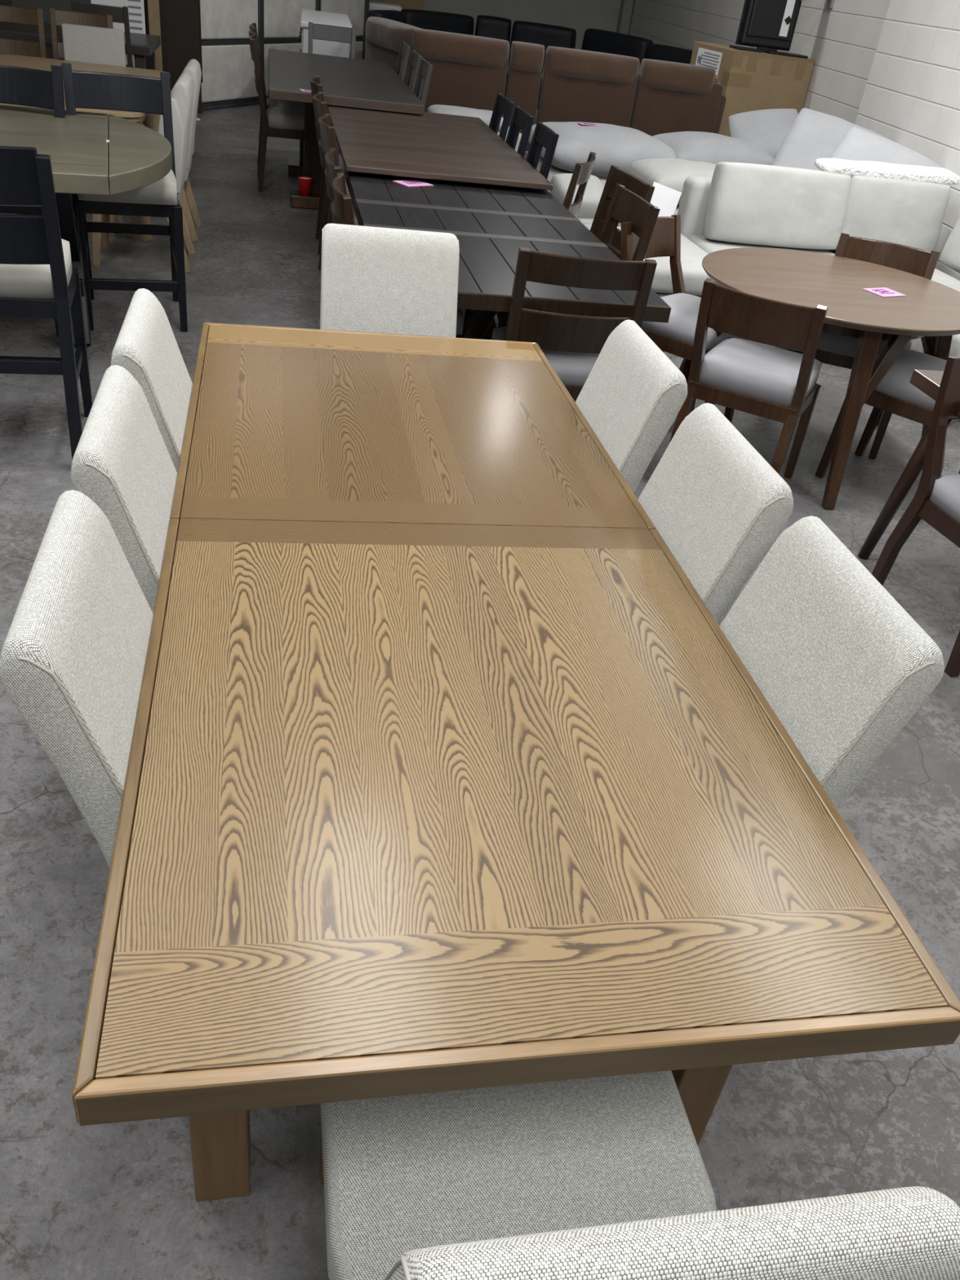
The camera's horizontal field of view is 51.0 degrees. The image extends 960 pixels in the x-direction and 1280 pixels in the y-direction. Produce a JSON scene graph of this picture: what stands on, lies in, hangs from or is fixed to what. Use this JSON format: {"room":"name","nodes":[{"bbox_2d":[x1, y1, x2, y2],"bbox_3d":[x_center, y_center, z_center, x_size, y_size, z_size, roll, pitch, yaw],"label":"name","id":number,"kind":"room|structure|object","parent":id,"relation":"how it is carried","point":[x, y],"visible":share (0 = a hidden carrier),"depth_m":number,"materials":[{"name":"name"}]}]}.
{"room":"store","nodes":[
{"label":"store","id":0,"kind":"room"},
{"bbox_2d":[0,0,12,5],"bbox_3d":[-6.863,-5.617,5.944,0.202,4.600,24.270,3,34,-7],"label":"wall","id":1,"kind":"structure","parent":0,"point":[6,2],"depth_m":16.64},
{"bbox_2d":[11,0,621,77],"bbox_3d":[-2.452,-12.154,16.480,10.449,4.600,0.201,3,34,-7],"label":"wall","id":2,"kind":"structure","parent":0,"point":[580,15],"depth_m":17.48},
{"bbox_2d":[0,44,959,1279],"bbox_3d":[-1.850,-3.341,7.834,11.049,0.100,24.670,3,34,-7],"label":"floor","id":3,"kind":"structure","parent":0,"point":[115,1201],"depth_m":2.19,"materials":[{"name":"concrete"}]},
{"bbox_2d":[0,4,46,57],"bbox_3d":[-3.716,-4.416,8.003,0.480,1.053,0.563,0,35,-12],"label":"chair","id":4,"kind":"object","parent":3,"relation":"on","point":[8,14],"visible":0.32,"depth_m":8.01,"materials":[{"name":"brown wood"}]},
{"bbox_2d":[0,64,65,336],"bbox_3d":[-2.283,-2.140,4.874,0.504,1.134,0.594,1,35,-10],"label":"counter stool","id":5,"kind":"object","parent":3,"relation":"on","point":[19,86],"visible":0.23,"depth_m":4.84,"materials":[{"name":"black wood"}]},
{"bbox_2d":[0,146,93,461],"bbox_3d":[-1.746,-1.243,3.666,0.504,1.128,0.599,-2,35,-15],"label":"counter stool","id":6,"kind":"object","parent":3,"relation":"on","point":[38,278],"visible":0.94,"depth_m":3.50,"materials":[{"name":"black wood"}]},
{"bbox_2d":[0,489,153,868],"bbox_3d":[-0.384,0.293,1.791,0.657,1.014,0.510,0,35,-12],"label":"upholstered dining chair","id":7,"kind":"object","parent":3,"relation":"on","point":[73,654],"visible":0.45,"depth_m":1.43,"materials":[{"name":"white fabric"}]},
{"bbox_2d":[0,22,160,125],"bbox_3d":[-3.893,-5.233,9.395,1.700,0.800,1.100,0,35,-12],"label":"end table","id":8,"kind":"object","parent":3,"relation":"on","point":[144,46],"visible":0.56,"depth_m":8.98,"materials":[{"name":"wood"}]},
{"bbox_2d":[48,8,113,59],"bbox_3d":[-3.260,-4.531,8.266,0.480,1.053,0.563,0,35,-12],"label":"chair","id":9,"kind":"object","parent":3,"relation":"on","point":[57,17],"visible":0.19,"depth_m":8.21,"materials":[{"name":"brown wood"}]},
{"bbox_2d":[0,54,164,239],"bbox_3d":[-2.898,-3.529,7.124,1.240,0.762,2.270,0,35,-12],"label":"table","id":10,"kind":"object","parent":3,"relation":"on","point":[152,121],"visible":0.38,"depth_m":7.50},
{"bbox_2d":[0,104,172,345],"bbox_3d":[-2.614,-1.814,4.541,2.390,0.939,1.600,-4,36,-17],"label":"table","id":11,"kind":"object","parent":3,"relation":"on","point":[93,153],"visible":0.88,"depth_m":4.46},
{"bbox_2d":[62,23,126,66],"bbox_3d":[-2.993,-4.189,7.864,0.460,1.000,0.584,-2,35,-15],"label":"chair","id":12,"kind":"object","parent":3,"relation":"on","point":[82,43],"visible":0.25,"depth_m":7.81,"materials":[{"name":"white fabric"}]},
{"bbox_2d":[71,0,134,67],"bbox_3d":[-3.360,-5.143,9.115,0.460,1.088,0.566,0,35,-12],"label":"chair","id":13,"kind":"object","parent":3,"relation":"on","point":[120,15],"visible":0.2,"depth_m":8.65,"materials":[{"name":"wood"}]},
{"bbox_2d":[90,0,146,66],"bbox_3d":[-3.684,-6.122,10.299,0.500,1.300,0.353,-5,36,-18],"label":"carton","id":14,"kind":"object","parent":3,"relation":"on","point":[135,7],"visible":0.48,"depth_m":10.06,"materials":[{"name":"paper"}]},
{"bbox_2d":[128,0,142,30],"bbox_3d":[-3.442,-6.307,10.030,0.120,0.380,0.002,-5,36,-18],"label":"print","id":15,"kind":"object","parent":14,"relation":"attached to","point":[135,6],"depth_m":10.07},
{"bbox_2d":[71,364,177,613],"bbox_3d":[-0.481,-0.035,2.254,0.657,1.014,0.510,0,35,-12],"label":"upholstered dining chair","id":16,"kind":"object","parent":3,"relation":"on","point":[122,461],"visible":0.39,"depth_m":1.89,"materials":[{"name":"white fabric"}]},
{"bbox_2d":[61,62,187,331],"bbox_3d":[-1.786,-2.222,5.096,0.504,1.134,0.594,-5,36,-18],"label":"counter stool","id":17,"kind":"object","parent":3,"relation":"on","point":[82,89],"visible":0.67,"depth_m":5.03,"materials":[{"name":"black wood"}]},
{"bbox_2d":[92,72,195,272],"bbox_3d":[-2.005,-2.792,5.986,0.605,1.034,0.536,0,35,-12],"label":"chair","id":18,"kind":"object","parent":3,"relation":"on","point":[182,94],"visible":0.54,"depth_m":5.78,"materials":[{"name":"fabric"}]},
{"bbox_2d":[111,288,192,472],"bbox_3d":[-0.573,-0.348,2.696,0.657,1.014,0.510,0,35,-12],"label":"upholstered dining chair","id":19,"kind":"object","parent":3,"relation":"on","point":[146,346],"visible":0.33,"depth_m":2.34,"materials":[{"name":"white fabric"}]},
{"bbox_2d":[145,0,162,71],"bbox_3d":[-3.393,-6.319,10.470,0.110,1.500,0.500,-5,36,-18],"label":"carton","id":20,"kind":"object","parent":3,"relation":"on","point":[153,14],"visible":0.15,"depth_m":10.24,"materials":[{"name":"cardboard"}]},
{"bbox_2d":[109,58,201,241],"bbox_3d":[-2.133,-3.225,6.598,0.605,1.034,0.536,0,35,-12],"label":"chair","id":21,"kind":"object","parent":3,"relation":"on","point":[193,67],"visible":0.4,"depth_m":6.60,"materials":[{"name":"fabric"}]},
{"bbox_2d":[143,0,202,113],"bbox_3d":[-3.327,-6.949,10.785,0.618,2.200,0.700,-2,35,-15],"label":"pillar","id":22,"kind":"structure","parent":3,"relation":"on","point":[180,20],"depth_m":10.74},
{"bbox_2d":[248,22,268,159],"bbox_3d":[-1.789,-4.911,9.105,0.571,1.078,0.480,0,35,-12],"label":"counter chair","id":23,"kind":"object","parent":3,"relation":"on","point":[252,25],"visible":0.16,"depth_m":9.02,"materials":[{"name":"brown wood"}]},
{"bbox_2d":[248,34,304,191],"bbox_3d":[-1.579,-4.250,8.175,0.571,1.078,0.480,0,35,-12],"label":"counter chair","id":24,"kind":"object","parent":3,"relation":"on","point":[277,122],"visible":0.71,"depth_m":8.01,"materials":[{"name":"brown wood"}]},
{"bbox_2d":[248,27,304,177],"bbox_3d":[-1.687,-4.580,8.640,0.571,1.078,0.480,0,35,-12],"label":"counter chair","id":25,"kind":"object","parent":3,"relation":"on","point":[270,102],"visible":0.23,"depth_m":8.49,"materials":[{"name":"brown wood"}]},
{"bbox_2d":[200,0,369,111],"bbox_3d":[-2.280,-8.200,11.982,0.110,3.160,4.090,18,35,15],"label":"door","id":26,"kind":"structure","parent":3,"relation":"on","point":[228,64],"depth_m":11.79,"materials":[{"name":"metal"}]},
{"bbox_2d":[298,8,352,57],"bbox_3d":[-1.750,-6.365,11.278,0.545,1.050,2.060,1,35,-10],"label":"dresser","id":27,"kind":"object","parent":3,"relation":"on","point":[325,47],"visible":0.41,"depth_m":10.33,"materials":[{"name":"white wood"}]},
{"bbox_2d":[310,75,345,254],"bbox_3d":[-0.861,-3.163,6.771,0.579,1.023,0.460,0,35,-12],"label":"chair","id":28,"kind":"object","parent":3,"relation":"on","point":[316,86],"visible":0.26,"depth_m":6.67,"materials":[{"name":"brown wood"}]},
{"bbox_2d":[307,22,355,58],"bbox_3d":[-1.403,-5.161,9.527,0.440,1.108,0.548,0,35,-12],"label":"counter chair","id":29,"kind":"object","parent":3,"relation":"on","point":[316,31],"visible":0.31,"depth_m":9.45,"materials":[{"name":"grey fabric"}]},
{"bbox_2d":[312,91,352,270],"bbox_3d":[-0.737,-2.707,6.125,0.579,1.023,0.460,0,35,-12],"label":"chair","id":30,"kind":"object","parent":3,"relation":"on","point":[320,105],"visible":0.23,"depth_m":5.91,"materials":[{"name":"brown wood"}]},
{"bbox_2d":[324,147,342,224],"bbox_3d":[-0.480,-1.800,4.894,0.569,0.965,0.500,0,35,-12],"label":"chair","id":31,"kind":"object","parent":3,"relation":"on","point":[331,157],"visible":0.16,"depth_m":4.57,"materials":[{"name":"brown wood"}]},
{"bbox_2d":[318,113,359,225],"bbox_3d":[-0.591,-2.211,5.425,0.579,1.023,0.460,0,35,-12],"label":"chair","id":32,"kind":"object","parent":3,"relation":"on","point":[327,132],"visible":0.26,"depth_m":5.05,"materials":[{"name":"brown wood"}]},
{"bbox_2d":[267,48,424,209],"bbox_3d":[-1.185,-4.121,8.223,1.065,0.900,2.762,0,35,-12],"label":"table","id":33,"kind":"object","parent":3,"relation":"on","point":[345,82],"visible":0.66,"depth_m":7.73,"materials":[{"name":"wood"}]},
{"bbox_2d":[297,176,312,196],"bbox_3d":[-1.367,-3.544,7.865,0.113,0.130,0.113,0,35,-12],"label":"plastic cup","id":34,"kind":"object","parent":33,"relation":"on","point":[304,182],"visible":1,"depth_m":7.84,"materials":[{"name":"red plastic"}]},
{"bbox_2d":[355,0,402,36],"bbox_3d":[-1.503,-8.632,14.634,0.650,1.090,0.580,2,34,-8],"label":"appliance","id":35,"kind":"object","parent":3,"relation":"on","point":[374,5],"visible":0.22,"depth_m":14.13,"materials":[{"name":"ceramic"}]},
{"bbox_2d":[320,223,459,337],"bbox_3d":[-0.302,-0.784,3.395,0.510,1.014,0.657,0,35,-12],"label":"upholstered dining chair","id":36,"kind":"object","parent":3,"relation":"on","point":[374,279],"visible":0.34,"depth_m":3.38,"materials":[{"name":"white fabric"}]},
{"bbox_2d":[370,0,424,9],"bbox_3d":[-1.383,-9.480,15.674,0.950,1.350,0.500,3,34,-8],"label":"carton","id":37,"kind":"object","parent":3,"relation":"on","point":[405,4],"visible":0.02,"depth_m":15.28,"materials":[{"name":"cardboard"}]},
{"bbox_2d":[332,172,463,337],"bbox_3d":[-0.374,-1.458,4.412,0.569,0.965,0.500,0,35,-12],"label":"chair","id":38,"kind":"object","parent":3,"relation":"on","point":[343,202],"visible":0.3,"depth_m":4.04,"materials":[{"name":"brown wood"}]},
{"bbox_2d":[395,40,410,81],"bbox_3d":[-0.947,-4.677,8.912,0.546,1.103,0.460,0,35,-12],"label":"counter chair","id":39,"kind":"object","parent":3,"relation":"on","point":[404,51],"visible":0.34,"depth_m":8.70,"materials":[{"name":"grey wood"}]},
{"bbox_2d":[404,49,422,92],"bbox_3d":[-0.813,-4.221,8.268,0.546,1.103,0.460,0,35,-12],"label":"counter chair","id":40,"kind":"object","parent":3,"relation":"on","point":[415,59],"visible":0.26,"depth_m":8.13,"materials":[{"name":"grey wood"}]},
{"bbox_2d":[413,57,432,105],"bbox_3d":[-0.707,-3.862,7.761,0.546,1.103,0.460,0,35,-12],"label":"counter chair","id":41,"kind":"object","parent":3,"relation":"on","point":[423,79],"visible":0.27,"depth_m":7.57,"materials":[{"name":"grey wood"}]},
{"bbox_2d":[327,104,553,190],"bbox_3d":[-0.393,-2.770,6.460,1.105,0.830,2.365,0,35,-12],"label":"table","id":42,"kind":"object","parent":3,"relation":"on","point":[428,145],"visible":0.78,"depth_m":5.88,"materials":[{"name":"brown wood"}]},
{"bbox_2d":[488,93,514,141],"bbox_3d":[-0.131,-3.225,7.003,0.542,1.033,0.440,0,35,-12],"label":"chair","id":43,"kind":"object","parent":3,"relation":"on","point":[504,105],"visible":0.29,"depth_m":6.82,"materials":[{"name":"black wood"}]},
{"bbox_2d":[344,167,671,339],"bbox_3d":[-0.048,-1.609,4.868,1.100,0.776,2.324,0,35,-12],"label":"dining table","id":44,"kind":"object","parent":3,"relation":"on","point":[490,223],"visible":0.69,"depth_m":4.51,"materials":[{"name":"wood"}]},
{"bbox_2d":[392,179,432,186],"bbox_3d":[-0.348,-2.386,5.252,0.170,0.005,0.130,-22,44,-37],"label":"price tag","id":45,"kind":"object","parent":44,"relation":"on","point":[410,183],"visible":1,"depth_m":5.25,"materials":[{"name":"pink paper"}]},
{"bbox_2d":[71,322,959,1200],"bbox_3d":[-0.162,0.060,2.399,1.067,0.762,2.560,0,35,-12],"label":"dining table","id":46,"kind":"object","parent":3,"relation":"on","point":[446,771],"visible":0.99,"depth_m":1.51,"materials":[{"name":"brown wood"}]},
{"bbox_2d":[505,105,534,158],"bbox_3d":[-0.027,-2.872,6.504,0.542,1.033,0.440,0,35,-12],"label":"chair","id":47,"kind":"object","parent":3,"relation":"on","point":[522,119],"visible":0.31,"depth_m":6.32,"materials":[{"name":"black wood"}]},
{"bbox_2d":[366,8,692,108],"bbox_3d":[0.924,-7.698,13.651,4.528,1.108,2.615,17,35,13],"label":"leather sectional","id":48,"kind":"object","parent":3,"relation":"on","point":[487,26],"visible":0.33,"depth_m":14.07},
{"bbox_2d":[366,9,406,23],"bbox_3d":[-1.246,-7.982,13.325,0.266,0.616,0.883,16,35,12],"label":"cushion","id":49,"kind":"object","parent":48,"relation":"on","point":[397,15],"depth_m":13.04,"materials":[{"name":"black leather"}]},
{"bbox_2d":[400,8,474,35],"bbox_3d":[-0.626,-8.591,14.333,1.182,0.616,0.268,-15,40,-30],"label":"cushion","id":50,"kind":"object","parent":48,"relation":"on","point":[422,19],"depth_m":14.13,"materials":[{"name":"black leather"}]},
{"bbox_2d":[475,15,511,43],"bbox_3d":[0.175,-8.712,14.639,0.517,0.616,0.267,7,34,-2],"label":"cushion","id":51,"kind":"object","parent":48,"relation":"on","point":[487,26],"depth_m":14.44,"materials":[{"name":"black leather"}]},
{"bbox_2d":[508,20,576,73],"bbox_3d":[0.898,-8.545,14.541,0.941,0.616,0.265,11,34,5],"label":"cushion","id":52,"kind":"object","parent":48,"relation":"on","point":[544,34],"depth_m":14.34,"materials":[{"name":"black leather"}]},
{"bbox_2d":[581,28,653,74],"bbox_3d":[1.846,-7.963,13.789,0.268,0.616,1.300,-17,41,-32],"label":"cushion","id":53,"kind":"object","parent":48,"relation":"on","point":[593,40],"depth_m":13.56,"materials":[{"name":"black leather"}]},
{"bbox_2d":[645,44,692,63],"bbox_3d":[2.531,-7.268,12.961,0.265,0.616,1.123,-17,41,-32],"label":"cushion","id":54,"kind":"object","parent":48,"relation":"on","point":[653,51],"depth_m":12.85,"materials":[{"name":"black leather"}]},
{"bbox_2d":[462,151,595,327],"bbox_3d":[0.287,-2.255,5.721,0.569,0.965,0.500,13,34,8],"label":"chair","id":55,"kind":"object","parent":3,"relation":"on","point":[581,174],"visible":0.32,"depth_m":5.36,"materials":[{"name":"brown wood"}]},
{"bbox_2d":[525,121,559,178],"bbox_3d":[0.082,-2.501,5.981,0.542,1.033,0.440,0,35,-12],"label":"chair","id":56,"kind":"object","parent":3,"relation":"on","point":[544,136],"visible":0.24,"depth_m":5.79,"materials":[{"name":"black wood"}]},
{"bbox_2d":[364,16,726,151],"bbox_3d":[0.555,-5.332,10.052,3.478,1.129,1.489,4,34,-5],"label":"sectional","id":57,"kind":"object","parent":3,"relation":"on","point":[468,71],"visible":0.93,"depth_m":9.36,"materials":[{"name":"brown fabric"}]},
{"bbox_2d":[497,126,607,192],"bbox_3d":[1.110,-4.000,8.795,2.930,0.530,1.550,0,35,-12],"label":"sofa","id":58,"kind":"object","parent":3,"relation":"on","point":[553,171],"visible":0.02,"depth_m":8.53,"materials":[{"name":"fabric"}]},
{"bbox_2d":[427,104,503,128],"bbox_3d":[-0.117,-4.557,8.772,0.658,0.139,0.498,0,35,-12],"label":"sofa cushion","id":59,"kind":"object","parent":58,"relation":"on","point":[485,115],"visible":0.37,"depth_m":8.61,"materials":[{"name":"grey fabric"}]},
{"bbox_2d":[528,121,675,177],"bbox_3d":[1.058,-4.253,8.723,1.176,0.367,1.136,0,35,-12],"label":"sofa cushion","id":60,"kind":"object","parent":58,"relation":"on","point":[619,146],"visible":0.59,"depth_m":8.29,"materials":[{"name":"grey fabric"}]},
{"bbox_2d":[577,122,602,126],"bbox_3d":[0.942,-4.404,8.592,0.200,0.005,0.100,-3,35,-16],"label":"price tag","id":61,"kind":"object","parent":60,"relation":"on","point":[581,123],"visible":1,"depth_m":8.58,"materials":[{"name":"pink paper"}]},
{"bbox_2d":[653,131,774,164],"bbox_3d":[2.023,-4.221,8.798,0.996,0.360,0.946,0,35,-12],"label":"sofa cushion","id":62,"kind":"object","parent":58,"relation":"on","point":[697,146],"visible":0.49,"depth_m":8.45,"materials":[{"name":"grey fabric"}]},
{"bbox_2d":[728,108,798,158],"bbox_3d":[2.518,-4.415,8.826,0.630,0.444,0.489,4,34,-5],"label":"sofa cushion","id":63,"kind":"object","parent":62,"relation":"on","point":[766,129],"visible":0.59,"depth_m":8.74,"materials":[{"name":"grey fabric"}]},
{"bbox_2d":[492,247,657,402],"bbox_3d":[0.303,-1.107,4.034,0.500,0.965,0.569,2,34,-9],"label":"chair","id":64,"kind":"object","parent":3,"relation":"on","point":[572,344],"visible":0.44,"depth_m":3.69,"materials":[{"name":"brown wood"}]},
{"bbox_2d":[497,183,660,328],"bbox_3d":[0.418,-1.619,4.800,0.548,0.978,0.500,-2,35,-14],"label":"chair","id":65,"kind":"object","parent":3,"relation":"on","point":[625,205],"visible":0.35,"depth_m":4.65,"materials":[{"name":"brown wood"}]},
{"bbox_2d":[577,217,593,224],"bbox_3d":[0.690,-3.040,7.554,0.320,0.300,0.400,0,35,-12],"label":"stool","id":66,"kind":"object","parent":3,"relation":"on","point":[584,220],"visible":0.02,"depth_m":7.34,"materials":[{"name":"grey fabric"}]},
{"bbox_2d":[549,173,604,218],"bbox_3d":[0.741,-3.263,7.405,0.398,0.279,0.341,-9,38,-24],"label":"sofa cushion","id":67,"kind":"object","parent":66,"relation":"on","point":[561,182],"visible":0.4,"depth_m":7.32,"materials":[{"name":"grey fabric"}]},
{"bbox_2d":[590,164,654,251],"bbox_3d":[0.465,-1.911,5.239,0.548,0.978,0.500,-4,36,-17],"label":"chair","id":68,"kind":"object","parent":3,"relation":"on","point":[615,175],"visible":0.16,"depth_m":5.19,"materials":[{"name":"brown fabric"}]},
{"bbox_2d":[575,319,687,493],"bbox_3d":[0.098,-0.354,2.844,0.657,1.014,0.510,0,35,-12],"label":"upholstered dining chair","id":69,"kind":"object","parent":3,"relation":"on","point":[633,393],"visible":0.29,"depth_m":2.59,"materials":[{"name":"white fabric"}]},
{"bbox_2d":[319,1070,959,1279],"bbox_3d":[0.067,0.701,1.283,0.510,1.014,0.657,0,35,-12],"label":"upholstered dining chair","id":70,"kind":"object","parent":3,"relation":"on","point":[602,1178],"visible":0.73,"depth_m":1.28,"materials":[{"name":"white fabric"}]},
{"bbox_2d":[600,179,679,226],"bbox_3d":[1.378,-3.149,7.682,1.000,0.435,1.000,0,35,-12],"label":"ottoman","id":71,"kind":"object","parent":3,"relation":"on","point":[603,182],"visible":0.02,"depth_m":7.23,"materials":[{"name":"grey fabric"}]},
{"bbox_2d":[629,158,715,204],"bbox_3d":[1.585,-3.365,7.423,0.857,0.269,0.717,0,35,-12],"label":"sofa cushion","id":72,"kind":"object","parent":71,"relation":"on","point":[672,173],"visible":0.36,"depth_m":7.21,"materials":[{"name":"grey fabric"}]},
{"bbox_2d":[649,181,681,217],"bbox_3d":[1.278,-3.063,7.082,0.269,0.281,0.055,2,34,-9],"label":"paper sheet","id":73,"kind":"object","parent":72,"relation":"hanging from","point":[665,198],"visible":0.5,"depth_m":7.07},
{"bbox_2d":[620,214,747,422],"bbox_3d":[0.942,-1.498,4.819,0.601,0.880,0.470,31,40,30],"label":"chair","id":74,"kind":"object","parent":3,"relation":"on","point":[676,337],"visible":0.38,"depth_m":4.66,"materials":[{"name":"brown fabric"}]},
{"bbox_2d":[638,403,793,626],"bbox_3d":[0.206,-0.008,2.356,0.657,1.014,0.510,0,35,-12],"label":"upholstered dining chair","id":75,"kind":"object","parent":3,"relation":"on","point":[716,503],"visible":0.31,"depth_m":2.12,"materials":[{"name":"white fabric"}]},
{"bbox_2d":[669,278,827,479],"bbox_3d":[1.134,-1.051,4.200,0.470,0.880,0.601,22,36,19],"label":"chair","id":76,"kind":"object","parent":3,"relation":"on","point":[753,376],"visible":0.87,"depth_m":4.03,"materials":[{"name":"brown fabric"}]},
{"bbox_2d":[689,40,815,137],"bbox_3d":[2.654,-5.337,10.413,0.904,1.336,0.862,-4,36,-17],"label":"carton","id":77,"kind":"object","parent":3,"relation":"on","point":[751,81],"visible":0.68,"depth_m":9.85,"materials":[{"name":"cardboard"}]},
{"bbox_2d":[697,52,719,68],"bbox_3d":[2.271,-5.766,10.023,0.002,0.140,0.440,-4,36,-17],"label":"print","id":78,"kind":"object","parent":77,"relation":"on","point":[700,58],"depth_m":10.02},
{"bbox_2d":[728,0,808,58],"bbox_3d":[2.894,-6.188,9.624,0.730,1.000,0.260,1,35,-10],"label":"television","id":79,"kind":"object","parent":77,"relation":"on","point":[769,26],"visible":1,"depth_m":9.73,"materials":[{"name":"black plastic"}]},
{"bbox_2d":[583,175,959,357],"bbox_3d":[1.941,-2.126,6.008,2.340,0.750,2.150,0,35,-12],"label":"sectional","id":80,"kind":"object","parent":3,"relation":"on","point":[694,201],"visible":0.1,"depth_m":6.35,"materials":[{"name":"fabric"}]},
{"bbox_2d":[583,223,716,295],"bbox_3d":[1.065,-2.345,6.191,0.700,0.145,1.050,0,35,-12],"label":"seat cushion","id":81,"kind":"object","parent":80,"relation":"on","point":[692,255],"depth_m":5.81,"materials":[{"name":"grey fabric"}]},
{"bbox_2d":[688,234,835,255],"bbox_3d":[1.907,-2.346,6.366,0.980,0.145,1.050,0,35,-12],"label":"seat cushion","id":82,"kind":"object","parent":80,"relation":"on","point":[709,246],"depth_m":6.48,"materials":[{"name":"grey fabric"}]},
{"bbox_2d":[704,161,851,249],"bbox_3d":[1.906,-2.774,6.445,0.926,0.472,0.276,1,35,-11],"label":"sofa cushion","id":83,"kind":"object","parent":80,"relation":"on","point":[748,203],"visible":1,"depth_m":6.34,"materials":[{"name":"grey fabric"}]},
{"bbox_2d":[834,175,950,251],"bbox_3d":[2.684,-2.775,6.608,0.737,0.471,0.274,-1,35,-12],"label":"sofa cushion","id":84,"kind":"object","parent":80,"relation":"on","point":[910,213],"visible":0.65,"depth_m":6.49,"materials":[{"name":"grey fabric"}]},
{"bbox_2d":[814,158,959,184],"bbox_3d":[2.648,-3.042,6.532,0.977,0.087,0.239,0,35,-12],"label":"throw","id":85,"kind":"object","parent":84,"relation":"on","point":[864,168],"visible":0.95,"depth_m":6.46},
{"bbox_2d":[828,249,959,292],"bbox_3d":[2.710,-2.347,6.533,0.620,0.145,1.050,0,35,-12],"label":"seat cushion","id":86,"kind":"object","parent":80,"relation":"on","point":[938,276],"depth_m":6.32,"materials":[{"name":"grey fabric"}]},
{"bbox_2d":[910,337,924,353],"bbox_3d":[2.776,-1.724,5.727,0.740,0.255,0.300,0,35,-12],"label":"cushion","id":87,"kind":"object","parent":80,"relation":"on","point":[917,345],"depth_m":5.59,"materials":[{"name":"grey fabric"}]},
{"bbox_2d":[939,217,959,271],"bbox_3d":[3.233,-2.485,6.328,0.247,0.422,0.618,-11,38,-25],"label":"sofa cushion","id":88,"kind":"object","parent":80,"relation":"on","point":[950,255],"visible":1,"depth_m":6.47,"materials":[{"name":"grey fabric"}]},
{"bbox_2d":[948,333,959,357],"bbox_3d":[2.829,-1.547,5.477,0.740,0.255,0.300,0,35,-12],"label":"cushion","id":89,"kind":"object","parent":80,"relation":"on","point":[955,344],"depth_m":5.28,"materials":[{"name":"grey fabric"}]},
{"bbox_2d":[679,247,959,509],"bbox_3d":[1.563,-1.260,4.690,1.243,0.779,1.243,-18,42,-33],"label":"round table","id":90,"kind":"object","parent":3,"relation":"on","point":[929,311],"visible":0.7,"depth_m":4.30,"materials":[{"name":"wood"}]},
{"bbox_2d":[862,287,906,297],"bbox_3d":[1.784,-1.535,4.436,0.150,0.005,0.120,-13,39,-28],"label":"price tag","id":91,"kind":"object","parent":90,"relation":"on","point":[882,291],"visible":1,"depth_m":4.43,"materials":[{"name":"pink paper"}]},
{"bbox_2d":[719,515,944,810],"bbox_3d":[0.298,0.305,1.913,0.657,1.014,0.510,0,35,-12],"label":"upholstered dining chair","id":92,"kind":"object","parent":3,"relation":"on","point":[842,666],"visible":0.39,"depth_m":1.68,"materials":[{"name":"white fabric"}]},
{"bbox_2d":[780,232,940,458],"bbox_3d":[1.860,-1.451,4.939,0.470,0.880,0.601,17,35,13],"label":"chair","id":93,"kind":"object","parent":3,"relation":"on","point":[834,349],"visible":0.28,"depth_m":4.88,"materials":[{"name":"brown wood"}]},
{"bbox_2d":[814,347,959,478],"bbox_3d":[1.966,-1.063,4.389,0.601,0.880,0.470,31,40,31],"label":"chair","id":94,"kind":"object","parent":3,"relation":"on","point":[895,394],"visible":0.37,"depth_m":4.30,"materials":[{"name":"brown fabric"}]},
{"bbox_2d":[857,368,959,559],"bbox_3d":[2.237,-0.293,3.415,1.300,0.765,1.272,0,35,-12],"label":"chair","id":95,"kind":"object","parent":3,"relation":"on","point":[927,381],"visible":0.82,"depth_m":3.74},
{"bbox_2d":[871,356,959,676],"bbox_3d":[1.765,-0.416,3.373,0.480,0.903,0.554,-4,36,-17],"label":"chair","id":96,"kind":"object","parent":3,"relation":"on","point":[935,501],"visible":0.93,"depth_m":3.35,"materials":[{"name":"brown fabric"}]},
{"bbox_3d":[2.515,-3.112,7.741,0.990,0.570,1.430,0,35,-12],"label":"bench","id":97,"kind":"object","parent":3,"relation":"on","visible":0},
{"bbox_2d":[771,107,896,170],"bbox_3d":[2.728,-3.690,7.767,0.874,0.606,0.685,17,35,13],"label":"sofa cushion","id":98,"kind":"object","parent":97,"relation":"on","point":[813,135],"visible":0.38,"depth_m":7.74,"materials":[{"name":"grey fabric"}]},
{"bbox_2d":[829,126,945,168],"bbox_3d":[2.832,-3.244,7.074,0.829,0.521,0.644,19,35,16],"label":"sofa cushion","id":99,"kind":"object","parent":97,"relation":"on","point":[857,144],"visible":0.27,"depth_m":7.09,"materials":[{"name":"grey fabric"}]},
{"bbox_2d":[627,0,890,124],"bbox_3d":[3.688,-5.041,7.266,0.203,4.600,24.270,3,34,-7],"label":"wall","id":100,"kind":"structure","parent":0,"point":[842,39],"depth_m":9.84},
{"bbox_2d":[616,0,633,34],"bbox_3d":[2.644,-11.732,16.907,0.160,4.600,0.290,3,34,-7],"label":"trim","id":101,"kind":"structure","parent":100,"relation":"attached to","point":[626,6],"depth_m":17.41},
{"bbox_2d":[800,0,834,8],"bbox_3d":[3.206,-6.123,9.549,0.310,0.180,0.121,5,34,-5],"label":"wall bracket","id":102,"kind":"object","parent":100,"relation":"attached to","point":[830,2],"visible":1,"depth_m":9.57,"materials":[{"name":"grey metal"}]},
{"bbox_2d":[854,0,959,280],"bbox_3d":[3.899,-1.817,2.559,0.203,4.600,12.860,3,34,-7],"label":"wall","id":103,"kind":"structure","parent":100,"relation":"attached to","point":[911,97],"depth_m":7.53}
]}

